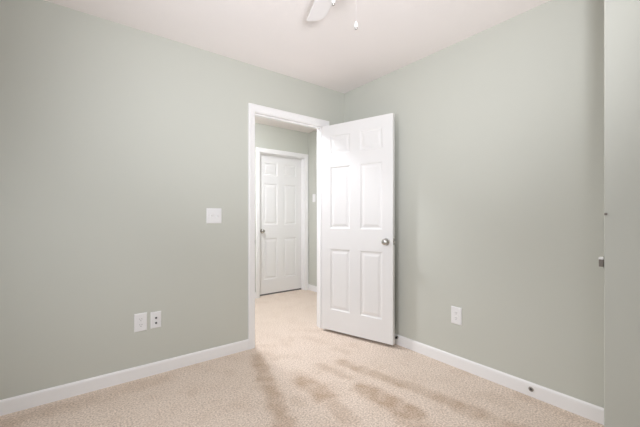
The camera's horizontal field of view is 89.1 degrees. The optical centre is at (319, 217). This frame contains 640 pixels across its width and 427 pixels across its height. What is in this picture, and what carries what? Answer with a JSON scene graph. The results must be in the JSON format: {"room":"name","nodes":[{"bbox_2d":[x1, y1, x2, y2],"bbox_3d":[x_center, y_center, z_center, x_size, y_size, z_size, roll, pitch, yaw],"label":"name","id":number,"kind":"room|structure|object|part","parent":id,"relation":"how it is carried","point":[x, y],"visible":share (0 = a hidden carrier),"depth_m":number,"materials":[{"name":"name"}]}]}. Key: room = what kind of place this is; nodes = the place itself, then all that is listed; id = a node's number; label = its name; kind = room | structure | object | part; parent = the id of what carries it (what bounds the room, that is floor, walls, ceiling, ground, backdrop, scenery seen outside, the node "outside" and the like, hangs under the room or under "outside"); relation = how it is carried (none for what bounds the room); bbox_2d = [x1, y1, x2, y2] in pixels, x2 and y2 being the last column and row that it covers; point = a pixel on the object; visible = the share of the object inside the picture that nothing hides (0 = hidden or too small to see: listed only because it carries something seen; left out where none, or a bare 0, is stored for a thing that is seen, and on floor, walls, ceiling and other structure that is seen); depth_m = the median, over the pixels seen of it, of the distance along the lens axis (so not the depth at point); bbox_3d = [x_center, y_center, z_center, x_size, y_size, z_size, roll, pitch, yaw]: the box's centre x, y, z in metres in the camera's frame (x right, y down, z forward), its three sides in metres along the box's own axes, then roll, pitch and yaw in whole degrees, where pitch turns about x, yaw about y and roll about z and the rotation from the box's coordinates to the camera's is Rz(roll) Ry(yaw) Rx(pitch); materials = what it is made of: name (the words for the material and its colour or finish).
{"room":"empty bedroom","nodes":[
{"label":"empty bedroom","id":0,"kind":"room"},
{"bbox_2d":[0,0,343,399],"bbox_3d":[-0.873,-0.094,2.650,4.245,2.440,0.112,0,0,-38],"label":"wall","id":1,"kind":"structure","parent":0,"point":[118,141],"depth_m":2.19,"materials":[{"name":"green paint"}]},
{"bbox_2d":[0,339,248,415],"bbox_3d":[-1.524,1.083,2.071,2.306,0.086,0.012,0,0,-38],"label":"baseboard","id":2,"kind":"structure","parent":1,"relation":"attached to","point":[37,398],"depth_m":2.17,"materials":[{"name":"white paint"}]},
{"bbox_2d":[134,312,146,332],"bbox_3d":[-1.256,0.736,2.279,0.080,0.127,0.008,0,0,-38],"label":"power outlet","id":3,"kind":"object","parent":1,"relation":"attached to","point":[140,320],"visible":1,"depth_m":2.27,"materials":[{"name":"white plastic"}]},
{"bbox_2d":[151,311,160,328],"bbox_3d":[-1.177,0.737,2.335,0.070,0.117,0.016,0,0,-38],"label":"cable plate","id":4,"kind":"object","parent":1,"relation":"attached to","point":[155,316],"visible":1,"depth_m":2.33,"materials":[{"name":"white plastic"}]},
{"bbox_2d":[207,208,221,222],"bbox_3d":[-0.841,-0.013,2.591,0.121,0.121,0.020,0,0,-38],"label":"light switch","id":5,"kind":"object","parent":1,"relation":"attached to","point":[214,215],"visible":1,"depth_m":2.59,"materials":[{"name":"white plastic"}]},
{"bbox_2d":[248,103,328,349],"bbox_3d":[-0.259,0.074,3.041,0.883,2.103,0.016,0,0,-38],"label":"trim","id":6,"kind":"structure","parent":1,"relation":"attached to","point":[252,108],"depth_m":2.79,"materials":[{"name":"white paint"}]},
{"bbox_2d":[255,111,323,328],"bbox_3d":[-0.296,0.097,3.090,0.793,2.058,0.116,0,0,-38],"label":"trim","id":7,"kind":"structure","parent":1,"relation":"attached to","point":[257,114],"depth_m":3.31,"materials":[{"name":"white paint"}]},
{"bbox_2d":[322,113,394,344],"bbox_3d":[0.334,0.100,3.027,0.768,2.000,0.143,0,0,36],"label":"door","id":8,"kind":"structure","parent":1,"relation":"in","point":[358,156],"depth_m":2.98,"materials":[{"name":"white paint"}]},
{"bbox_2d":[255,123,307,291],"bbox_3d":[-1.819,-0.094,3.881,4.245,2.440,0.110,0,0,-38],"label":"wall","id":9,"kind":"structure","parent":0,"point":[266,136],"depth_m":4.73,"materials":[{"name":"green paint"}]},
{"bbox_2d":[260,154,300,294],"bbox_3d":[-0.582,0.098,4.846,0.758,2.013,0.092,0,0,-38],"label":"door","id":10,"kind":"structure","parent":9,"relation":"in","point":[280,177],"depth_m":4.85,"materials":[{"name":"white paint"}]},
{"bbox_2d":[260,288,300,295],"bbox_3d":[-0.599,1.115,4.869,0.764,0.020,0.030,0,0,-38],"label":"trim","id":11,"kind":"structure","parent":9,"relation":"attached to","point":[298,288],"depth_m":4.86,"materials":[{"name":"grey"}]},
{"bbox_2d":[256,147,307,298],"bbox_3d":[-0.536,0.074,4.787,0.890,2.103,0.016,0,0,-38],"label":"trim","id":12,"kind":"structure","parent":9,"relation":"attached to","point":[258,149],"depth_m":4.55,"materials":[{"name":"white paint"}]},
{"bbox_2d":[45,0,549,132],"bbox_3d":[-0.346,-1.364,1.960,4.240,0.100,4.970,0,0,-38],"label":"ceiling","id":13,"kind":"structure","parent":0,"point":[277,36],"depth_m":2.25,"materials":[{"name":"white paint"}]},
{"bbox_2d":[307,0,357,29],"bbox_3d":[0.120,-1.058,1.330,0.817,0.512,0.817,0,0,27],"label":"ceiling fan","id":14,"kind":"object","parent":13,"relation":"hanging from","point":[319,10],"visible":1,"depth_m":1.75,"materials":[{"name":"white"}]},
{"bbox_3d":[0.025,-1.124,1.666,0.103,0.005,0.398,-9,2,-15],"label":"blade","id":15,"kind":"part","parent":14,"relation":"part of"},
{"bbox_2d":[0,289,603,426],"bbox_3d":[-0.343,1.126,1.956,4.240,0.001,4.980,0,0,-38],"label":"floor","id":16,"kind":"structure","parent":0,"point":[298,372],"depth_m":2.07,"materials":[{"name":"beige carpet"}]},
{"bbox_2d":[308,130,316,285],"bbox_3d":[0.298,-0.094,4.529,0.100,2.440,1.442,0,0,-38],"label":"wall","id":17,"kind":"structure","parent":0,"point":[312,136],"depth_m":4.98,"materials":[{"name":"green paint"}]},
{"bbox_2d":[308,284,316,291],"bbox_3d":[0.253,1.083,4.495,0.012,0.086,1.442,0,0,-38],"label":"baseboard","id":18,"kind":"structure","parent":17,"relation":"attached to","point":[310,287],"depth_m":4.96,"materials":[{"name":"white paint"}]},
{"bbox_2d":[344,0,603,407],"bbox_3d":[1.307,-0.094,2.175,0.110,2.440,3.297,0,0,-38],"label":"wall","id":19,"kind":"structure","parent":0,"point":[499,130],"depth_m":2.15,"materials":[{"name":"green paint"}]},
{"bbox_2d":[451,306,461,325],"bbox_3d":[1.025,0.739,2.444,0.008,0.130,0.084,0,0,-38],"label":"power outlet","id":20,"kind":"object","parent":19,"relation":"attached to","point":[456,312],"visible":1,"depth_m":2.44,"materials":[{"name":"white plastic"}]},
{"bbox_2d":[395,334,603,424],"bbox_3d":[0.926,1.083,2.570,0.012,0.086,2.183,0,0,-38],"label":"baseboard","id":21,"kind":"structure","parent":19,"relation":"attached to","point":[587,410],"depth_m":2.13,"materials":[{"name":"white paint"}]},
{"bbox_2d":[604,0,639,426],"bbox_3d":[1.742,-0.094,1.188,0.400,2.440,1.002,0,0,-38],"label":"wall","id":22,"kind":"structure","parent":0,"point":[621,17],"depth_m":1.42,"materials":[{"name":"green paint"}]},
{"bbox_2d":[599,256,603,267],"bbox_3d":[1.281,0.202,1.477,0.030,0.056,0.018,0,0,-38],"label":"door latch","id":23,"kind":"object","parent":22,"relation":"in","point":[601,259],"depth_m":1.47,"materials":[{"name":"silver metal"}]}
]}

